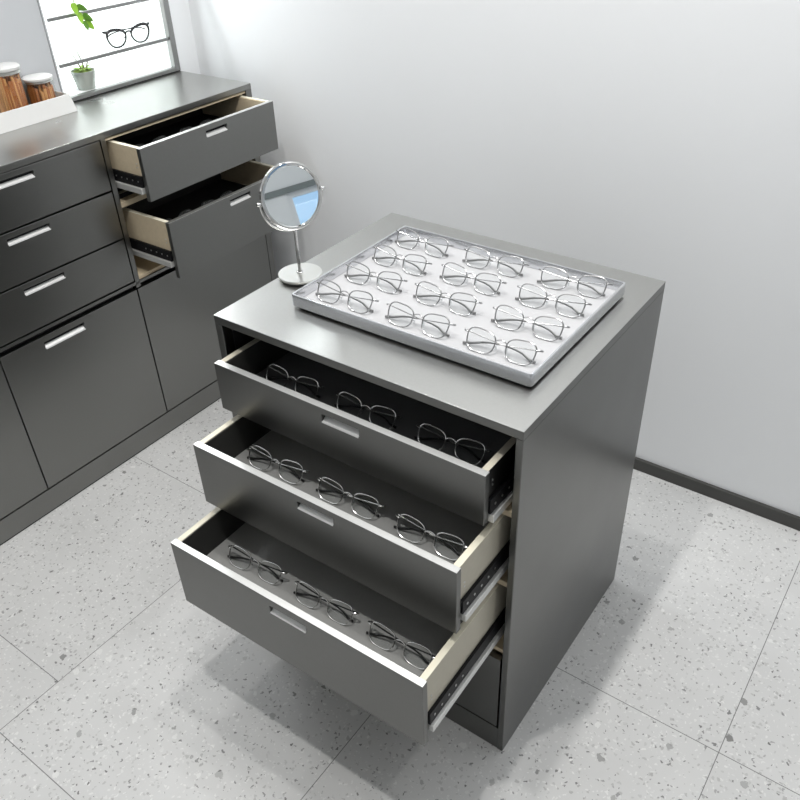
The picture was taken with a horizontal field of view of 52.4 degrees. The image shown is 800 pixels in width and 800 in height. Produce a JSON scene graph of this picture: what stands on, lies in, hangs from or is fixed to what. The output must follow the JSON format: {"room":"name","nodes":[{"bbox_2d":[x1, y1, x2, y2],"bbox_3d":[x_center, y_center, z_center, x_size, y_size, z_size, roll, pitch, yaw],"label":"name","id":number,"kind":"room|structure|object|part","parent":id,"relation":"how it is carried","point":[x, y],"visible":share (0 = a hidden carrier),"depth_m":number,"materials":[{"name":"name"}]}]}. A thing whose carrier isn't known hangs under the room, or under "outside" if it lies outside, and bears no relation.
{"room":"shop","nodes":[
{"label":"shop","id":0,"kind":"room"},
{"bbox_2d":[0,171,30,183],"bbox_3d":[-0.876,-0.494,1.822,0.002,0.014,0.111,21,42,29],"label":"handle","id":1,"kind":"object","parent":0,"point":[8,177],"depth_m":1.82,"materials":[{"name":"silver metal"}]},
{"bbox_2d":[7,224,46,241],"bbox_3d":[-0.872,-0.389,1.896,0.002,0.014,0.111,21,42,29],"label":"handle","id":2,"kind":"object","parent":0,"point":[26,232],"depth_m":1.89,"materials":[{"name":"silver metal"}]},
{"bbox_2d":[24,273,61,290],"bbox_3d":[-0.868,-0.285,1.970,0.002,0.014,0.111,21,42,29],"label":"handle","id":3,"kind":"object","parent":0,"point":[44,281],"depth_m":1.97,"materials":[{"name":"silver metal"}]},
{"bbox_2d":[44,323,81,343],"bbox_3d":[-0.857,-0.167,2.063,0.002,0.018,0.117,21,42,29],"label":"handle","id":4,"kind":"object","parent":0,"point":[63,333],"depth_m":2.06,"materials":[{"name":"silver metal"}]},
{"bbox_2d":[168,0,200,73],"bbox_3d":[-2.010,-0.397,0.873,0.270,2.750,4.351,21,42,29],"label":"wall","id":5,"kind":"structure","parent":0,"point":[179,9],"depth_m":2.42,"materials":[{"name":"white paint"}]},
{"bbox_2d":[0,0,60,104],"bbox_3d":[-1.341,-0.981,1.349,0.005,1.295,1.420,21,42,29],"label":"wall","id":6,"kind":"structure","parent":5,"relation":"attached to","point":[23,39],"depth_m":2.04,"materials":[{"name":"white paint"}]},
{"bbox_2d":[206,124,223,132],"bbox_3d":[-0.486,-0.705,2.118,0.002,0.014,0.073,21,42,29],"label":"handle","id":7,"kind":"object","parent":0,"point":[210,128],"depth_m":2.11,"materials":[{"name":"silver metal"}]},
{"bbox_2d":[0,398,799,799],"bbox_3d":[-0.040,1.501,0.534,5.000,0.080,4.551,21,42,29],"label":"floor","id":8,"kind":"structure","parent":0,"point":[682,681],"depth_m":1.72,"materials":[{"name":"stone"}]},
{"bbox_2d":[0,71,278,545],"bbox_3d":[-1.005,-0.111,2.006,0.454,0.905,1.816,21,42,29],"label":"sideboard","id":9,"kind":"object","parent":8,"relation":"on","point":[109,343],"visible":0.89,"depth_m":2.13,"materials":[{"name":"metal"}]},
{"bbox_3d":[-0.870,-0.487,1.821,0.011,0.008,0.110,21,42,29],"label":"finger pull","id":10,"kind":"part","parent":9,"relation":"part of","materials":[{"name":"metal"}]},
{"bbox_3d":[-1.073,0.171,1.912,0.013,0.410,0.420,21,42,29],"label":"door","id":11,"kind":"part","parent":9,"relation":"part of","materials":[{"name":"metal"}]},
{"bbox_3d":[-0.866,-0.383,1.895,0.011,0.008,0.110,21,42,29],"label":"finger pull","id":12,"kind":"part","parent":9,"relation":"part of","materials":[{"name":"metal"}]},
{"bbox_2d":[0,91,77,133],"bbox_3d":[-0.971,-0.714,2.033,0.103,0.042,0.305,21,42,29],"label":"serving tray","id":13,"kind":"object","parent":9,"relation":"on","point":[62,104],"visible":0.76,"depth_m":2.04,"materials":[{"name":"white plastic"}]},
{"bbox_2d":[0,62,27,112],"bbox_3d":[-0.971,-0.764,2.019,0.082,0.128,0.082,21,42,29],"label":"storage jar","id":14,"kind":"object","parent":13,"relation":"on","point":[12,93],"visible":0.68,"depth_m":1.99,"materials":[{"name":"brown wood"}]},
{"bbox_3d":[-0.972,-0.810,1.986,0.082,0.014,0.082,21,42,29],"label":"lid","id":15,"kind":"part","parent":14,"relation":"part of","materials":[{"name":"white ceramic"}]},
{"bbox_2d":[22,73,55,103],"bbox_3d":[-0.919,-0.786,2.084,0.074,0.086,0.074,21,42,29],"label":"storage jar","id":16,"kind":"object","parent":13,"relation":"on","point":[39,87],"visible":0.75,"depth_m":2.06,"materials":[{"name":"brown wood"}]},
{"bbox_3d":[-0.921,-0.817,2.063,0.074,0.012,0.074,21,42,29],"label":"lid","id":17,"kind":"part","parent":16,"relation":"part of","materials":[{"name":"white ceramic"}]},
{"bbox_3d":[-0.862,-0.279,1.969,0.011,0.008,0.110,21,42,29],"label":"finger pull","id":18,"kind":"part","parent":9,"relation":"part of","materials":[{"name":"metal"}]},
{"bbox_3d":[-0.848,-0.478,1.868,0.013,0.123,0.408,21,42,29],"label":"drawer","id":19,"kind":"part","parent":9,"relation":"part of","materials":[{"name":"metal"}]},
{"bbox_3d":[-0.844,-0.374,1.942,0.013,0.123,0.408,21,42,29],"label":"drawer","id":20,"kind":"part","parent":9,"relation":"part of","materials":[{"name":"metal"}]},
{"bbox_3d":[-0.851,-0.160,2.063,0.011,0.009,0.116,21,42,29],"label":"finger pull","id":21,"kind":"part","parent":9,"relation":"part of","materials":[{"name":"metal"}]},
{"bbox_3d":[-0.840,-0.271,2.015,0.013,0.120,0.408,21,42,29],"label":"drawer","id":22,"kind":"part","parent":9,"relation":"part of","materials":[{"name":"laminate"}]},
{"bbox_3d":[-0.830,-0.033,2.184,0.013,0.410,0.410,21,42,29],"label":"door","id":23,"kind":"part","parent":9,"relation":"part of","materials":[{"name":"metal"}]},
{"bbox_3d":[-0.944,-0.127,1.939,0.017,0.008,1.772,21,42,29],"label":"rail","id":24,"kind":"part","parent":9,"relation":"part of","materials":[{"name":"metal"}]},
{"bbox_2d":[37,0,180,101],"bbox_3d":[-0.836,-1.172,2.152,0.133,0.641,0.395,21,42,29],"label":"shelf unit","id":25,"kind":"object","parent":9,"relation":"on","point":[133,63],"visible":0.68,"depth_m":2.33,"materials":[{"name":"metal"}]},
{"bbox_3d":[-0.955,-1.079,2.027,0.110,0.640,0.004,21,42,29],"label":"panel","id":26,"kind":"part","parent":25,"relation":"part of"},
{"bbox_2d":[70,52,95,90],"bbox_3d":[-0.872,-0.907,2.231,0.065,0.098,0.065,21,42,29],"label":"potted succulent","id":27,"kind":"object","parent":25,"relation":"on","point":[84,77],"visible":1,"depth_m":2.23,"materials":[{"name":"white ceramic"}]},
{"bbox_2d":[70,67,95,90],"bbox_3d":[-0.872,-0.887,2.246,0.065,0.048,0.065,21,42,29],"label":"pot","id":28,"kind":"object","parent":27,"relation":"on","point":[84,77],"depth_m":2.23,"materials":[{"name":"white ceramic"}]},
{"bbox_2d":[71,0,94,30],"bbox_3d":[-0.880,-1.115,2.048,0.126,0.341,0.082,21,42,29],"label":"trailing plant","id":29,"kind":"object","parent":25,"relation":"hanging from","point":[76,8],"visible":1,"depth_m":2.11,"materials":[{"name":"green plant"}]},
{"bbox_3d":[-0.888,-1.192,2.182,0.005,0.640,0.392,21,42,29],"label":"panel","id":30,"kind":"part","parent":25,"relation":"part of","materials":[{"name":"white"}]},
{"bbox_2d":[101,22,149,47],"bbox_3d":[-0.766,-1.026,2.285,0.019,0.052,0.154,24,43,32],"label":"eyeglasses","id":31,"kind":"object","parent":25,"relation":"on","point":[114,30],"visible":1,"depth_m":2.28,"materials":[{"name":"black metal"}]},
{"bbox_3d":[-0.837,-0.517,2.158,0.303,0.400,0.014,21,42,29],"label":"divider post","id":32,"kind":"part","parent":9,"relation":"part of","materials":[{"name":"laminate"}]},
{"bbox_2d":[0,84,250,173],"bbox_3d":[-1.077,-0.495,1.783,0.313,0.014,1.816,21,42,29],"label":"countertop","id":33,"kind":"structure","parent":9,"relation":"on","point":[112,132],"depth_m":1.99,"materials":[{"name":"metal"}]},
{"bbox_3d":[-0.753,-0.562,2.078,0.298,0.015,0.013,21,42,29],"label":"slide rail","id":34,"kind":"part","parent":9,"relation":"part of","materials":[{"name":"metal"}]},
{"bbox_3d":[-0.584,-0.618,2.239,0.024,0.014,0.483,21,42,29],"label":"wood rail","id":35,"kind":"part","parent":9,"relation":"part of","materials":[{"name":"brown wood"}]},
{"bbox_3d":[-0.613,-0.466,2.379,0.116,0.010,0.483,21,42,29],"label":"wood rail","id":36,"kind":"part","parent":9,"relation":"part of","materials":[{"name":"brown wood"}]},
{"bbox_3d":[-0.711,-0.399,2.181,0.298,0.015,0.013,21,42,29],"label":"slide rail","id":37,"kind":"part","parent":9,"relation":"part of","materials":[{"name":"metal"}]},
{"bbox_3d":[-0.584,-0.753,2.138,0.014,0.005,0.483,21,42,29],"label":"wood rail","id":38,"kind":"part","parent":9,"relation":"part of","materials":[{"name":"brown wood"}]},
{"bbox_3d":[-0.609,-0.728,2.187,0.280,0.076,0.462,21,42,29],"label":"drawer","id":39,"kind":"part","parent":9,"relation":"part of","materials":[{"name":"brown wood"}]},
{"bbox_3d":[-0.571,-0.565,2.284,0.280,0.085,0.450,21,42,29],"label":"drawer","id":40,"kind":"part","parent":9,"relation":"part of","materials":[{"name":"brown wood"}]},
{"bbox_3d":[-0.564,-0.256,2.481,0.013,0.410,0.495,21,42,29],"label":"door","id":41,"kind":"part","parent":9,"relation":"part of","materials":[{"name":"metal"}]},
{"bbox_3d":[-0.489,-0.659,2.131,0.013,0.132,0.466,21,42,29],"label":"drawer","id":42,"kind":"part","parent":9,"relation":"part of","materials":[{"name":"laminate"}]},
{"bbox_3d":[-0.479,-0.699,2.117,0.011,0.008,0.072,21,42,29],"label":"finger pull","id":43,"kind":"part","parent":9,"relation":"part of","materials":[{"name":"metal"}]},
{"bbox_3d":[-0.451,-0.492,2.231,0.013,0.152,0.454,21,42,29],"label":"drawer","id":44,"kind":"part","parent":9,"relation":"part of","materials":[{"name":"metal"}]},
{"bbox_3d":[-0.437,-0.545,2.215,0.011,0.008,0.075,21,42,29],"label":"finger pull","id":45,"kind":"part","parent":9,"relation":"part of","materials":[{"name":"metal"}]},
{"bbox_3d":[-0.540,-0.564,2.629,0.313,0.889,0.022,21,42,29],"label":"panel","id":46,"kind":"part","parent":9,"relation":"part of","materials":[{"name":"metal"}]},
{"bbox_2d":[171,213,665,750],"bbox_3d":[0.024,0.194,1.615,0.620,0.791,0.765,21,42,29],"label":"base cabinet","id":47,"kind":"object","parent":8,"relation":"on","point":[540,521],"visible":0.95,"depth_m":1.38,"materials":[{"name":"grey metal"}]},
{"bbox_3d":[-0.154,0.050,1.842,0.017,0.775,0.536,21,42,29],"label":"panel","id":48,"kind":"part","parent":47,"relation":"part of","materials":[{"name":"grey laminate"}]},
{"bbox_2d":[227,545,287,584],"bbox_3d":[-0.267,0.303,1.495,0.140,0.035,0.026,18,40,26],"label":"eyeglasses","id":49,"kind":"object","parent":47,"relation":"on","point":[229,547],"visible":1,"depth_m":1.50,"materials":[{"name":"silver metal"}]},
{"bbox_2d":[247,445,308,483],"bbox_3d":[-0.226,0.117,1.477,0.144,0.036,0.026,20,41,28],"label":"eyeglasses","id":50,"kind":"object","parent":47,"relation":"on","point":[248,457],"visible":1,"depth_m":1.48,"materials":[{"name":"silver metal"}]},
{"bbox_3d":[-0.184,0.366,1.355,0.077,0.008,0.011,21,41,29],"label":"finger pull","id":51,"kind":"part","parent":47,"relation":"part of","materials":[{"name":"metal"}]},
{"bbox_2d":[256,162,324,285],"bbox_3d":[-0.193,-0.324,1.484,0.084,0.219,0.113,11,37,18],"label":"mirror","id":52,"kind":"object","parent":47,"relation":"on","point":[290,194],"visible":0.96,"depth_m":1.46,"materials":[{"name":"silver metal"}]},
{"bbox_2d":[264,166,317,225],"bbox_3d":[-0.195,-0.365,1.454,0.105,0.104,0.031,-23,40,-26],"label":"mirror glass","id":53,"kind":"object","parent":52,"relation":"attached to","point":[290,192],"depth_m":1.45,"materials":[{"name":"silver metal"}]},
{"bbox_3d":[-0.191,-0.278,1.516,0.013,0.088,0.013,21,42,29],"label":"stem","id":54,"kind":"part","parent":52,"relation":"part of","materials":[{"name":"silver metal"}]},
{"bbox_2d":[264,364,324,398],"bbox_3d":[-0.193,-0.033,1.453,0.137,0.034,0.025,20,41,28],"label":"eyeglasses","id":55,"kind":"object","parent":47,"relation":"on","point":[266,366],"visible":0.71,"depth_m":1.46,"materials":[{"name":"silver metal"}]},
{"bbox_3d":[-0.185,0.403,1.386,0.547,0.155,0.013,21,41,29],"label":"drawer","id":56,"kind":"part","parent":47,"relation":"part of","materials":[{"name":"grey metal"}]},
{"bbox_3d":[-0.136,0.186,1.323,0.074,0.007,0.011,21,42,29],"label":"finger pull","id":57,"kind":"part","parent":47,"relation":"part of","materials":[{"name":"metal"}]},
{"bbox_2d":[293,581,358,624],"bbox_3d":[-0.133,0.354,1.416,0.140,0.035,0.026,19,41,28],"label":"eyeglasses","id":58,"kind":"object","parent":47,"relation":"on","point":[296,593],"visible":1,"depth_m":1.42,"materials":[{"name":"silver metal"}]},
{"bbox_3d":[-0.137,0.217,1.352,0.551,0.135,0.013,21,42,29],"label":"drawer","id":59,"kind":"part","parent":47,"relation":"part of","materials":[{"name":"grey metal"}]},
{"bbox_3d":[-0.094,0.043,1.307,0.075,0.008,0.011,21,42,29],"label":"finger pull","id":60,"kind":"part","parent":47,"relation":"part of","materials":[{"name":"metal"}]},
{"bbox_3d":[-0.062,0.271,1.510,0.541,0.090,0.420,21,41,29],"label":"drawer","id":61,"kind":"part","parent":47,"relation":"part of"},
{"bbox_2d":[316,477,384,518],"bbox_3d":[-0.089,0.168,1.397,0.144,0.036,0.026,19,41,28],"label":"eyeglasses","id":62,"kind":"object","parent":47,"relation":"on","point":[318,478],"visible":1,"depth_m":1.40,"materials":[{"name":"silver metal"}]},
{"bbox_3d":[-0.098,0.059,1.325,0.553,0.097,0.013,21,42,29],"label":"drawer","id":63,"kind":"part","parent":47,"relation":"part of","materials":[{"name":"grey laminate"}]},
{"bbox_3d":[-0.019,0.095,1.472,0.545,0.080,0.400,21,42,29],"label":"drawer","id":64,"kind":"part","parent":47,"relation":"part of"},
{"bbox_2d":[334,392,401,429],"bbox_3d":[-0.058,0.018,1.374,0.137,0.034,0.025,20,41,28],"label":"eyeglasses","id":65,"kind":"object","parent":47,"relation":"on","point":[337,405],"visible":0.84,"depth_m":1.38,"materials":[{"name":"silver metal"}]},
{"bbox_3d":[0.022,-0.055,1.450,0.547,0.063,0.400,21,42,29],"label":"drawer","id":66,"kind":"part","parent":47,"relation":"part of","materials":[{"name":"grey metal"}]},
{"bbox_2d":[366,620,434,669],"bbox_3d":[0.000,0.404,1.338,0.140,0.035,0.026,20,41,28],"label":"eyeglasses","id":67,"kind":"object","parent":47,"relation":"on","point":[369,621],"visible":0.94,"depth_m":1.34,"materials":[{"name":"silver metal"}]},
{"bbox_2d":[394,514,467,560],"bbox_3d":[0.049,0.221,1.314,0.144,0.036,0.026,20,41,28],"label":"eyeglasses","id":68,"kind":"object","parent":47,"relation":"on","point":[398,516],"visible":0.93,"depth_m":1.32,"materials":[{"name":"silver metal"}]},
{"bbox_3d":[0.078,-0.177,1.465,0.620,0.015,0.536,21,42,29],"label":"panel","id":69,"kind":"part","parent":47,"relation":"part of","materials":[{"name":"grey laminate"}]},
{"bbox_2d":[414,423,491,464],"bbox_3d":[0.081,0.070,1.293,0.137,0.034,0.025,19,41,27],"label":"eyeglasses","id":70,"kind":"object","parent":47,"relation":"on","point":[417,425],"visible":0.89,"depth_m":1.29,"materials":[{"name":"silver metal"}]},
{"bbox_2d":[292,226,625,386],"bbox_3d":[0.103,-0.186,1.439,0.479,0.026,0.350,21,42,29],"label":"display tray","id":71,"kind":"object","parent":47,"relation":"on","point":[452,347],"visible":0.98,"depth_m":1.43,"materials":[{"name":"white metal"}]},
{"bbox_2d":[315,279,378,313],"bbox_3d":[-0.097,-0.182,1.425,0.137,0.034,0.025,21,42,29],"label":"eyeglasses","id":72,"kind":"object","parent":71,"relation":"on","point":[318,282],"visible":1,"depth_m":1.43,"materials":[{"name":"silver metal"}]},
{"bbox_2d":[344,261,407,293],"bbox_3d":[-0.048,-0.224,1.481,0.137,0.034,0.025,20,41,28],"label":"eyeglasses","id":73,"kind":"object","parent":71,"relation":"on","point":[348,265],"visible":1,"depth_m":1.48,"materials":[{"name":"silver metal"}]},
{"bbox_2d":[372,244,431,275],"bbox_3d":[0.000,-0.265,1.536,0.137,0.034,0.025,22,42,30],"label":"eyeglasses","id":74,"kind":"object","parent":71,"relation":"on","point":[376,247],"visible":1,"depth_m":1.54,"materials":[{"name":"silver metal"}]},
{"bbox_2d":[385,301,455,338],"bbox_3d":[0.030,-0.133,1.349,0.137,0.034,0.025,21,41,29],"label":"eyeglasses","id":75,"kind":"object","parent":71,"relation":"on","point":[388,316],"visible":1,"depth_m":1.35,"materials":[{"name":"silver metal"}]},
{"bbox_2d":[395,228,453,257],"bbox_3d":[0.044,-0.309,1.595,0.137,0.034,0.025,22,42,30],"label":"eyeglasses","id":76,"kind":"object","parent":71,"relation":"on","point":[397,241],"visible":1,"depth_m":1.60,"materials":[{"name":"silver metal"}]},
{"bbox_2d":[413,281,482,315],"bbox_3d":[0.079,-0.176,1.406,0.137,0.034,0.025,21,41,29],"label":"eyeglasses","id":77,"kind":"object","parent":71,"relation":"on","point":[416,284],"visible":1,"depth_m":1.41,"materials":[{"name":"silver metal"}]},
{"bbox_2d":[439,262,506,295],"bbox_3d":[0.128,-0.219,1.463,0.137,0.034,0.025,22,42,30],"label":"eyeglasses","id":78,"kind":"object","parent":71,"relation":"on","point":[443,265],"visible":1,"depth_m":1.47,"materials":[{"name":"silver metal"}]},
{"bbox_2d":[462,246,528,277],"bbox_3d":[0.175,-0.258,1.516,0.137,0.034,0.025,20,41,28],"label":"eyeglasses","id":79,"kind":"object","parent":71,"relation":"on","point":[467,250],"visible":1,"depth_m":1.52,"materials":[{"name":"silver metal"}]},
{"bbox_2d":[463,327,543,365],"bbox_3d":[0.158,-0.085,1.274,0.137,0.034,0.025,19,41,27],"label":"eyeglasses","id":80,"kind":"object","parent":71,"relation":"on","point":[467,342],"visible":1,"depth_m":1.27,"materials":[{"name":"silver metal"}]},
{"bbox_2d":[491,305,569,340],"bbox_3d":[0.210,-0.127,1.329,0.137,0.034,0.025,19,40,27],"label":"eyeglasses","id":81,"kind":"object","parent":71,"relation":"on","point":[495,320],"visible":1,"depth_m":1.33,"materials":[{"name":"silver metal"}]},
{"bbox_2d":[515,283,591,317],"bbox_3d":[0.259,-0.170,1.387,0.137,0.034,0.025,19,41,27],"label":"eyeglasses","id":82,"kind":"object","parent":71,"relation":"on","point":[519,298],"visible":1,"depth_m":1.39,"materials":[{"name":"silver metal"}]},
{"bbox_2d":[537,266,612,297],"bbox_3d":[0.307,-0.209,1.440,0.137,0.034,0.025,17,40,25],"label":"eyeglasses","id":83,"kind":"object","parent":71,"relation":"on","point":[568,279],"visible":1,"depth_m":1.44,"materials":[{"name":"silver metal"}]},
{"bbox_3d":[0.172,0.410,1.427,0.013,0.015,0.438,21,41,29],"label":"slide rail","id":84,"kind":"part","parent":47,"relation":"part of","materials":[{"name":"metal"}]},
{"bbox_3d":[-0.050,0.451,1.651,0.582,0.200,0.015,21,42,29],"label":"drawer","id":85,"kind":"part","parent":47,"relation":"part of","materials":[{"name":"grey metal"}]},
{"bbox_3d":[0.216,0.232,1.384,0.013,0.015,0.418,21,42,29],"label":"slide rail","id":86,"kind":"part","parent":47,"relation":"part of","materials":[{"name":"metal"}]},
{"bbox_3d":[-0.035,0.344,1.608,0.588,0.010,0.056,21,42,29],"label":"divider rail","id":87,"kind":"part","parent":47,"relation":"part of","materials":[{"name":"brown wood"}]},
{"bbox_3d":[0.257,0.076,1.355,0.013,0.015,0.418,21,42,29],"label":"slide rail","id":88,"kind":"part","parent":47,"relation":"part of","materials":[{"name":"metal"}]},
{"bbox_3d":[-0.041,0.203,1.508,0.588,0.012,0.056,21,42,29],"label":"divider rail","id":89,"kind":"part","parent":47,"relation":"part of","materials":[{"name":"brown wood"}]},
{"bbox_3d":[-0.046,0.074,1.416,0.588,0.011,0.056,21,42,29],"label":"divider rail","id":90,"kind":"part","parent":47,"relation":"part of","materials":[{"name":"brown wood"}]},
{"bbox_3d":[0.338,0.241,1.545,0.012,0.775,0.536,21,42,29],"label":"panel","id":91,"kind":"part","parent":47,"relation":"part of","materials":[{"name":"grey laminate"}]},
{"bbox_2d":[188,0,799,516],"bbox_3d":[1.207,-0.736,1.162,5.000,2.750,0.100,21,42,29],"label":"wall","id":92,"kind":"structure","parent":0,"point":[656,139],"depth_m":1.95,"materials":[{"name":"white paint"}]},
{"bbox_2d":[633,457,799,530],"bbox_3d":[1.449,0.484,1.775,4.240,0.037,0.010,21,42,29],"label":"baseboard","id":93,"kind":"structure","parent":92,"relation":"attached to","point":[790,520],"depth_m":2.14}
]}

